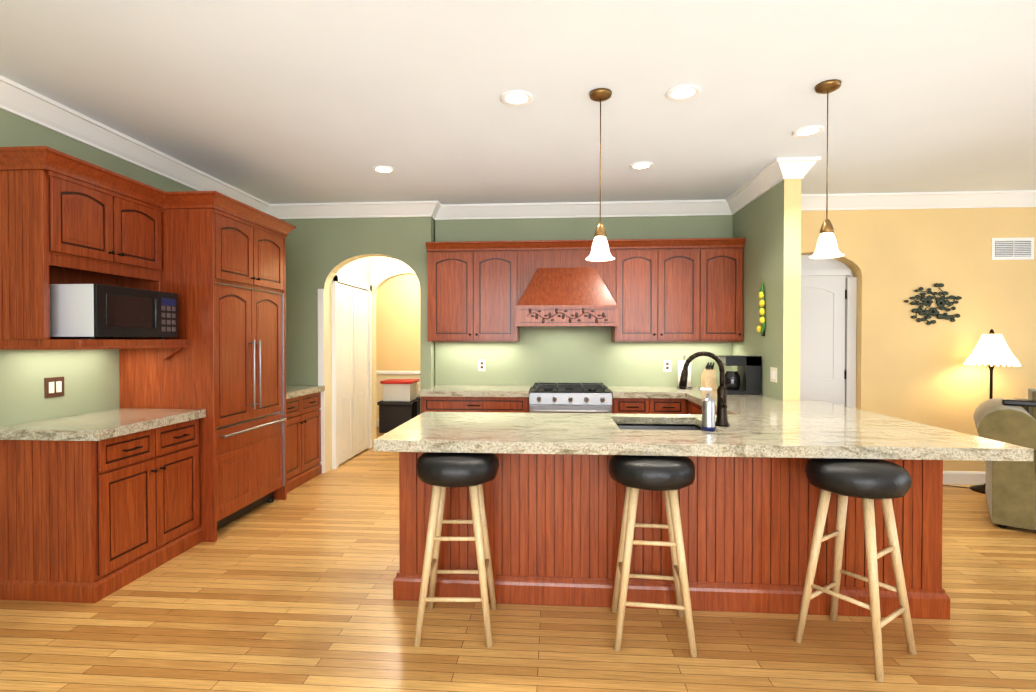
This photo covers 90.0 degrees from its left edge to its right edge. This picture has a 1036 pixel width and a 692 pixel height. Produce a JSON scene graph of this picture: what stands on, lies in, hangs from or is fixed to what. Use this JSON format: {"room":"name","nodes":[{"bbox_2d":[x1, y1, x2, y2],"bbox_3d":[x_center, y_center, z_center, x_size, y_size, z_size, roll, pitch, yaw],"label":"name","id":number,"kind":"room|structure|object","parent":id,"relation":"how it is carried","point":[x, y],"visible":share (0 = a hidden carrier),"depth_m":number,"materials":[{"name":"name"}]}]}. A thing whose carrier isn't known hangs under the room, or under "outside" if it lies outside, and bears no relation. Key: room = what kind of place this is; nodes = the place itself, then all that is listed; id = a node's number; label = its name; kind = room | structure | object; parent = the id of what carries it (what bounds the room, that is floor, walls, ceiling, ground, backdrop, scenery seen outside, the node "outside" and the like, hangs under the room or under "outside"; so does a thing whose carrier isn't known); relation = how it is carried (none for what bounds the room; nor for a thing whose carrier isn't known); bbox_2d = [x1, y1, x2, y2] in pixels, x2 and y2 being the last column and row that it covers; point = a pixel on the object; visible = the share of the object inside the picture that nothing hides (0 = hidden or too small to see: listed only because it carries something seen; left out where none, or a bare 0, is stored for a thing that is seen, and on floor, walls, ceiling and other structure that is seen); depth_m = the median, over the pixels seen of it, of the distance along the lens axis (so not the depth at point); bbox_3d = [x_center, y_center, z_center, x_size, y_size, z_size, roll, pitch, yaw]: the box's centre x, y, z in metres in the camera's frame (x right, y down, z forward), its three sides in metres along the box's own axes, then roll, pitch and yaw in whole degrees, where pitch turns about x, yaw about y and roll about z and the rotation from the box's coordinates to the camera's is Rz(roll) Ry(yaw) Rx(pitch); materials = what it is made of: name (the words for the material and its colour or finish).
{"room":"kitchen","nodes":[
{"label":"kitchen","id":0,"kind":"room"},
{"bbox_2d":[49,284,177,338],"bbox_3d":[-2.530,-0.194,3.170,0.501,0.303,0.620,0,1,4],"label":"microwave","id":1,"kind":"object","parent":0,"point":[91,311],"visible":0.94,"depth_m":2.93,"materials":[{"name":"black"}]},
{"bbox_2d":[0,427,1035,691],"bbox_3d":[1.375,1.381,3.469,10.800,0.050,12.100,0,1,4],"label":"floor","id":2,"kind":"structure","parent":0,"point":[292,591],"depth_m":2.47,"materials":[{"name":"brown wood"}]},
{"bbox_2d":[0,418,203,602],"bbox_3d":[-2.512,0.919,3.185,0.597,0.880,0.830,0,1,4],"label":"base cabinet","id":3,"kind":"object","parent":2,"relation":"on","point":[95,507],"depth_m":2.79,"materials":[{"name":"brown wood"}]},
{"bbox_2d":[0,406,207,441],"bbox_3d":[-2.495,0.467,3.167,0.632,0.055,0.853,0,1,4],"label":"countertop","id":4,"kind":"structure","parent":3,"relation":"on","point":[96,426],"depth_m":2.95,"materials":[{"name":"beige stone"}]},
{"bbox_2d":[215,282,286,528],"bbox_3d":[-2.380,0.451,4.075,0.717,1.797,0.917,0,1,4],"label":"fridge","id":5,"kind":"object","parent":2,"relation":"on","point":[250,444],"visible":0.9,"depth_m":4.00,"materials":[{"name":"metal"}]},
{"bbox_2d":[208,390,323,499],"bbox_3d":[-2.385,0.898,5.011,0.597,0.880,0.882,0,1,4],"label":"base cabinet","id":6,"kind":"object","parent":2,"relation":"on","point":[302,426],"depth_m":4.91,"materials":[{"name":"brown wood"}]},
{"bbox_2d":[212,386,323,397],"bbox_3d":[-2.368,0.446,5.005,0.632,0.055,0.882,0,1,4],"label":"countertop","id":7,"kind":"structure","parent":6,"relation":"on","point":[289,391],"depth_m":4.99,"materials":[{"name":"beige stone"}]},
{"bbox_2d":[377,379,418,432],"bbox_3d":[-1.821,0.914,7.970,0.540,0.780,0.490,0,1,4],"label":"storage bin","id":8,"kind":"object","parent":2,"relation":"on","point":[399,404],"depth_m":7.76,"materials":[{"name":"grey plastic"}]},
{"bbox_2d":[415,396,419,416],"bbox_3d":[-1.321,1.034,7.962,0.400,0.540,0.440,0,1,4],"label":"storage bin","id":9,"kind":"object","parent":2,"relation":"on","point":[417,399],"depth_m":7.78,"materials":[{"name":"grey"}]},
{"bbox_2d":[413,452,498,647],"bbox_3d":[-0.293,0.941,2.529,0.402,0.857,0.402,0,1,4],"label":"stool","id":10,"kind":"object","parent":2,"relation":"on","point":[440,472],"visible":0.83,"depth_m":2.40,"materials":[{"name":"brown wood"}]},
{"bbox_2d":[421,389,530,412],"bbox_3d":[-0.392,0.896,5.168,1.030,0.880,0.596,0,1,4],"label":"base cabinet","id":11,"kind":"object","parent":2,"relation":"on","point":[428,404],"depth_m":4.87,"materials":[{"name":"brown wood"}]},
{"bbox_2d":[419,385,529,396],"bbox_3d":[-0.393,0.444,5.147,1.030,0.055,0.627,0,1,4],"label":"countertop","id":12,"kind":"structure","parent":11,"relation":"on","point":[435,390],"depth_m":4.87,"materials":[{"name":"beige stone"}]},
{"bbox_2d":[394,425,625,606],"bbox_3d":[-0.020,0.921,3.055,1.202,0.880,0.608,0,1,4],"label":"base cabinet","id":13,"kind":"object","parent":2,"relation":"on","point":[554,494],"depth_m":2.75,"materials":[{"name":"brown wood"}]},
{"bbox_2d":[529,383,611,412],"bbox_3d":[0.503,0.860,5.057,0.762,0.955,0.674,0,1,4],"label":"stove","id":14,"kind":"object","parent":2,"relation":"on","point":[580,398],"visible":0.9,"depth_m":4.79,"materials":[{"name":"metal"}]},
{"bbox_2d":[608,389,657,412],"bbox_3d":[1.089,0.898,5.065,0.399,0.880,0.596,0,1,4],"label":"base cabinet","id":15,"kind":"object","parent":2,"relation":"on","point":[619,404],"depth_m":4.77,"materials":[{"name":"brown wood"}]},
{"bbox_2d":[607,386,717,396],"bbox_3d":[1.523,0.446,5.015,1.270,0.055,0.627,0,1,4],"label":"countertop","id":16,"kind":"structure","parent":15,"relation":"on","point":[619,391],"depth_m":4.79,"materials":[{"name":"beige stone"}]},
{"bbox_2d":[677,355,691,388],"bbox_3d":[1.652,0.252,5.141,0.150,0.327,0.150,0,1,4],"label":"paper towel","id":17,"kind":"object","parent":16,"relation":"on","point":[680,365],"visible":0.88,"depth_m":5.10,"materials":[{"name":"paper"}]},
{"bbox_2d":[701,362,716,390],"bbox_3d":[1.830,0.285,4.958,0.100,0.265,0.200,0,1,4],"label":"knife block","id":18,"kind":"object","parent":16,"relation":"on","point":[708,376],"visible":0.96,"depth_m":4.92,"materials":[{"name":"brown wood"}]},
{"bbox_2d":[718,355,761,394],"bbox_3d":[1.971,0.254,4.618,0.302,0.335,0.220,0,1,4],"label":"coffee maker","id":19,"kind":"object","parent":16,"relation":"on","point":[744,378],"visible":0.83,"depth_m":4.51,"materials":[{"name":"black plastic"}]},
{"bbox_2d":[609,455,696,657],"bbox_3d":[0.636,0.942,2.474,0.402,0.857,0.403,0,1,4],"label":"stool","id":20,"kind":"object","parent":2,"relation":"on","point":[669,476],"visible":0.92,"depth_m":2.35,"materials":[{"name":"brown wood"}]},
{"bbox_2d":[658,397,677,412],"bbox_3d":[1.362,0.898,5.047,0.379,0.880,0.596,0,1,4],"label":"base cabinet","id":21,"kind":"object","parent":2,"relation":"on","point":[665,404],"depth_m":4.74,"materials":[{"name":"brown wood"}]},
{"bbox_2d":[626,481,713,610],"bbox_3d":[0.814,1.062,2.968,0.550,0.600,0.511,0,1,4],"label":"base cabinet","id":22,"kind":"object","parent":2,"relation":"on","point":[696,500],"depth_m":2.69,"materials":[{"name":"brown wood"}]},
{"bbox_2d":[678,397,701,412],"bbox_3d":[1.787,0.905,4.452,0.664,0.880,0.570,0,1,4],"label":"base cabinet","id":23,"kind":"object","parent":2,"relation":"on","point":[685,404],"depth_m":4.67,"materials":[{"name":"brown wood"}]},
{"bbox_2d":[686,393,841,416],"bbox_3d":[1.775,0.458,3.982,0.624,0.055,1.399,0,1,4],"label":"countertop","id":24,"kind":"structure","parent":23,"relation":"on","point":[735,403],"depth_m":3.77,"materials":[{"name":"beige stone"}]},
{"bbox_2d":[690,421,945,618],"bbox_3d":[1.599,0.922,2.943,1.109,0.880,0.608,0,1,4],"label":"base cabinet","id":25,"kind":"object","parent":2,"relation":"on","point":[765,508],"depth_m":2.65,"materials":[{"name":"brown wood"}]},
{"bbox_2d":[374,413,1033,460],"bbox_3d":[0.818,0.471,2.856,2.950,0.055,0.980,0,1,4],"label":"countertop","id":26,"kind":"structure","parent":25,"relation":"on","point":[560,434],"depth_m":2.53,"materials":[{"name":"beige stone"}]},
{"bbox_2d":[618,421,709,480],"bbox_3d":[0.815,0.595,2.972,0.534,0.224,0.475,0,1,4],"label":"sink","id":27,"kind":"object","parent":26,"relation":"in","point":[702,464],"depth_m":3.18,"materials":[{"name":"grey metal"}]},
{"bbox_2d":[679,351,728,426],"bbox_3d":[1.035,0.235,2.861,0.271,0.414,0.127,0,1,4],"label":"faucet","id":28,"kind":"object","parent":26,"relation":"on","point":[721,419],"visible":1,"depth_m":2.87,"materials":[{"name":"brown metal"}]},
{"bbox_2d":[699,387,714,430],"bbox_3d":[0.999,0.331,2.731,0.079,0.225,0.068,0,1,4],"label":"soap dispenser","id":29,"kind":"object","parent":26,"relation":"on","point":[708,412],"visible":1,"depth_m":2.71,"materials":[{"name":"silver"}]},
{"bbox_2d":[795,458,916,681],"bbox_3d":[1.529,0.943,2.350,0.496,0.857,0.497,0,1,4],"label":"stool","id":30,"kind":"object","parent":2,"relation":"on","point":[868,481],"visible":0.94,"depth_m":2.29,"materials":[{"name":"brown wood"}]},
{"bbox_2d":[943,483,985,493],"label":"floor lamp","id":31,"kind":"object","parent":2,"relation":"on","point":[977,488],"depth_m":4.79,"materials":[{"name":"brown metal"}]},
{"bbox_2d":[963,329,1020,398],"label":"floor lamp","id":32,"kind":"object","parent":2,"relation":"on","point":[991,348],"depth_m":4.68,"materials":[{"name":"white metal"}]},
{"bbox_2d":[973,389,1035,529],"bbox_3d":[4.548,0.855,3.571,2.100,1.000,0.950,1,1,40],"label":"sofa","id":33,"kind":"object","parent":2,"relation":"on","point":[1010,490],"visible":0.88,"depth_m":3.79,"materials":[{"name":"fabric"}]},
{"bbox_2d":[1001,398,1035,406],"bbox_3d":[3.875,0.432,3.914,0.320,0.043,0.120,1,1,40],"label":"throw","id":34,"kind":"object","parent":33,"relation":"on","point":[1020,402],"visible":1,"depth_m":3.92,"materials":[{"name":"black fabric"}]},
{"bbox_2d":[0,108,1035,472],"bbox_3d":[1.430,-0.036,2.797,10.600,2.800,10.800,0,1,4],"label":"wall","id":35,"kind":"structure","parent":0,"point":[908,368],"depth_m":5.05,"materials":[{"name":"green paint"}]},
{"bbox_2d":[44,377,63,397],"bbox_3d":[-2.811,0.250,3.144,0.009,0.120,0.120,0,1,4],"label":"switch plate","id":36,"kind":"object","parent":35,"relation":"attached to","point":[53,386],"depth_m":3.14,"materials":[{"name":"brown wood"}]},
{"bbox_2d":[0,146,167,273],"bbox_3d":[-2.641,-0.771,3.180,0.337,0.540,0.818,0,1,4],"label":"upper cabinet","id":37,"kind":"object","parent":35,"relation":"attached to","point":[57,209],"depth_m":2.93,"materials":[{"name":"brown wood"}]},
{"bbox_2d":[0,75,271,215],"bbox_3d":[-2.874,-1.354,1.566,0.100,0.135,7.780,0,1,4],"label":"crown molding","id":38,"kind":"structure","parent":35,"relation":"attached to","point":[17,99],"depth_m":3.45,"materials":[{"name":"white wood"}]},
{"bbox_2d":[116,191,287,293],"bbox_3d":[-2.405,-0.751,4.063,0.687,0.600,0.919,0,1,4],"label":"upper cabinet","id":39,"kind":"object","parent":35,"relation":"attached to","point":[212,237],"depth_m":3.59,"materials":[{"name":"brown wood"}]},
{"bbox_2d":[331,273,371,468],"bbox_3d":[-1.952,0.265,6.152,0.045,2.120,1.120,0,1,4],"label":"bifold doors","id":40,"kind":"structure","parent":35,"relation":"in","point":[351,322],"depth_m":6.05,"materials":[{"name":"white wood"}]},
{"bbox_2d":[318,370,419,426],"bbox_3d":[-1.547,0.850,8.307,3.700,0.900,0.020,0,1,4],"label":"baseboard","id":41,"kind":"structure","parent":35,"relation":"attached to","point":[321,374],"depth_m":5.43,"materials":[{"name":"white wood"}]},
{"bbox_2d":[478,360,484,370],"bbox_3d":[-0.381,0.203,5.457,0.075,0.120,0.008,0,1,4],"label":"outlet","id":42,"kind":"object","parent":35,"relation":"attached to","point":[481,363],"depth_m":5.45,"materials":[{"name":"white plastic"}]},
{"bbox_2d":[272,199,723,219],"bbox_3d":[-0.179,-1.398,5.304,4.720,0.135,0.250,0,1,4],"label":"crown molding","id":43,"kind":"structure","parent":35,"relation":"attached to","point":[433,209],"depth_m":5.32,"materials":[{"name":"white wood"}]},
{"bbox_2d":[426,238,745,341],"bbox_3d":[0.629,-0.534,5.122,3.070,0.982,0.515,0,1,4],"label":"upper cabinet","id":44,"kind":"object","parent":35,"relation":"attached to","point":[666,290],"visible":0.96,"depth_m":5.01,"materials":[{"name":"brown wood"}]},
{"bbox_2d":[663,360,670,371],"bbox_3d":[1.535,0.205,5.325,0.075,0.120,0.008,0,1,4],"label":"outlet","id":45,"kind":"object","parent":35,"relation":"attached to","point":[667,363],"depth_m":5.32,"materials":[{"name":"white plastic"}]},
{"bbox_2d":[724,158,795,214],"bbox_3d":[2.096,-1.389,4.580,0.120,0.135,1.180,0,1,4],"label":"crown molding","id":46,"kind":"structure","parent":35,"relation":"attached to","point":[780,169],"depth_m":4.41,"materials":[{"name":"white wood"}]},
{"bbox_2d":[757,281,764,335],"bbox_3d":[2.101,-0.323,4.474,0.052,0.474,0.114,0,1,4],"label":"wall art","id":47,"kind":"object","parent":35,"relation":"attached to","point":[760,329],"visible":0.98,"depth_m":4.45,"materials":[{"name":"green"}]},
{"bbox_2d":[770,367,776,382],"bbox_3d":[2.109,0.237,4.277,0.008,0.120,0.120,0,1,4],"label":"switch plate","id":48,"kind":"object","parent":35,"relation":"attached to","point":[773,371],"depth_m":4.27,"materials":[{"name":"white plastic"}]},
{"bbox_2d":[796,157,820,179],"bbox_3d":[2.300,-1.388,4.490,0.120,0.135,1.030,0,1,4],"label":"crown molding","id":49,"kind":"structure","parent":35,"relation":"attached to","point":[804,164],"depth_m":4.02,"materials":[{"name":"white wood"}]},
{"bbox_2d":[800,255,856,408],"bbox_3d":[2.914,0.136,5.194,1.110,2.400,0.157,0,1,4],"label":"hall door","id":50,"kind":"structure","parent":35,"relation":"in","point":[828,314],"depth_m":5.19,"materials":[{"name":"white wood"}]},
{"bbox_2d":[801,190,1035,210],"bbox_3d":[4.590,-1.393,4.918,4.590,0.135,0.100,0,1,4],"label":"crown molding","id":51,"kind":"structure","parent":35,"relation":"attached to","point":[1014,198],"depth_m":4.97,"materials":[{"name":"white wood"}]},
{"bbox_2d":[904,283,961,324],"bbox_3d":[4.010,-0.404,5.000,0.532,0.405,0.024,0,1,4],"label":"wall sculpture","id":52,"kind":"object","parent":35,"relation":"attached to","point":[941,302],"visible":1,"depth_m":5.00,"materials":[{"name":"grey metal"}]},
{"bbox_2d":[943,471,985,484],"bbox_3d":[5.157,1.277,4.952,3.460,0.125,0.016,0,1,4],"label":"baseboard","id":53,"kind":"structure","parent":35,"relation":"attached to","point":[966,477],"depth_m":5.00,"materials":[{"name":"white wood"}]},
{"bbox_2d":[991,237,1033,259],"bbox_3d":[4.738,-0.931,4.956,0.380,0.210,0.014,0,1,4],"label":"air vent","id":54,"kind":"object","parent":35,"relation":"in","point":[1012,248],"visible":1,"depth_m":4.96,"materials":[{"name":"metal"}]},
{"bbox_2d":[0,0,1035,204],"bbox_3d":[1.375,-1.469,3.436,10.800,0.050,12.100,0,1,4],"label":"ceiling","id":55,"kind":"structure","parent":0,"point":[296,101],"depth_m":2.91,"materials":[{"name":"paint"}]},
{"bbox_2d":[372,166,395,173],"bbox_3d":[-1.104,-1.447,4.259,0.189,0.011,0.189,0,1,-2],"label":"recessed light","id":56,"kind":"object","parent":55,"relation":"in","point":[378,169],"depth_m":4.25,"materials":[{"name":"white"}]},
{"bbox_2d":[500,90,532,106],"bbox_3d":[-0.008,-1.432,3.001,0.189,0.011,0.189,0,1,-2],"label":"recessed light","id":57,"kind":"object","parent":55,"relation":"in","point":[516,98],"depth_m":2.99,"materials":[{"name":"white"}]},
{"bbox_2d":[586,88,614,260],"bbox_3d":[0.469,-0.966,2.953,0.168,0.942,0.168,0,1,4],"label":"pendant light","id":58,"kind":"object","parent":55,"relation":"hanging from","point":[600,250],"visible":1,"depth_m":2.93,"materials":[{"name":"white glass"}]},
{"bbox_2d":[629,161,653,169],"bbox_3d":[0.992,-1.446,4.164,0.189,0.011,0.189,0,1,-2],"label":"recessed light","id":59,"kind":"object","parent":55,"relation":"in","point":[643,165],"depth_m":4.16,"materials":[{"name":"white"}]},
{"bbox_2d":[666,84,700,101],"bbox_3d":[0.935,-1.431,2.935,0.189,0.011,0.189,0,1,-5],"label":"recessed light","id":60,"kind":"object","parent":55,"relation":"in","point":[678,93],"depth_m":2.93,"materials":[{"name":"white"}]},
{"bbox_2d":[792,125,823,137],"bbox_3d":[1.945,-1.438,3.477,0.189,0.011,0.189,0,1,-2],"label":"recessed light","id":61,"kind":"object","parent":55,"relation":"in","point":[807,131],"depth_m":3.48,"materials":[{"name":"white"}]},
{"bbox_2d":[809,79,843,258],"bbox_3d":[1.706,-0.965,2.857,0.168,0.942,0.168,0,1,4],"label":"pendant light","id":62,"kind":"object","parent":55,"relation":"hanging from","point":[826,247],"visible":1,"depth_m":2.84,"materials":[{"name":"white glass"}]}
]}

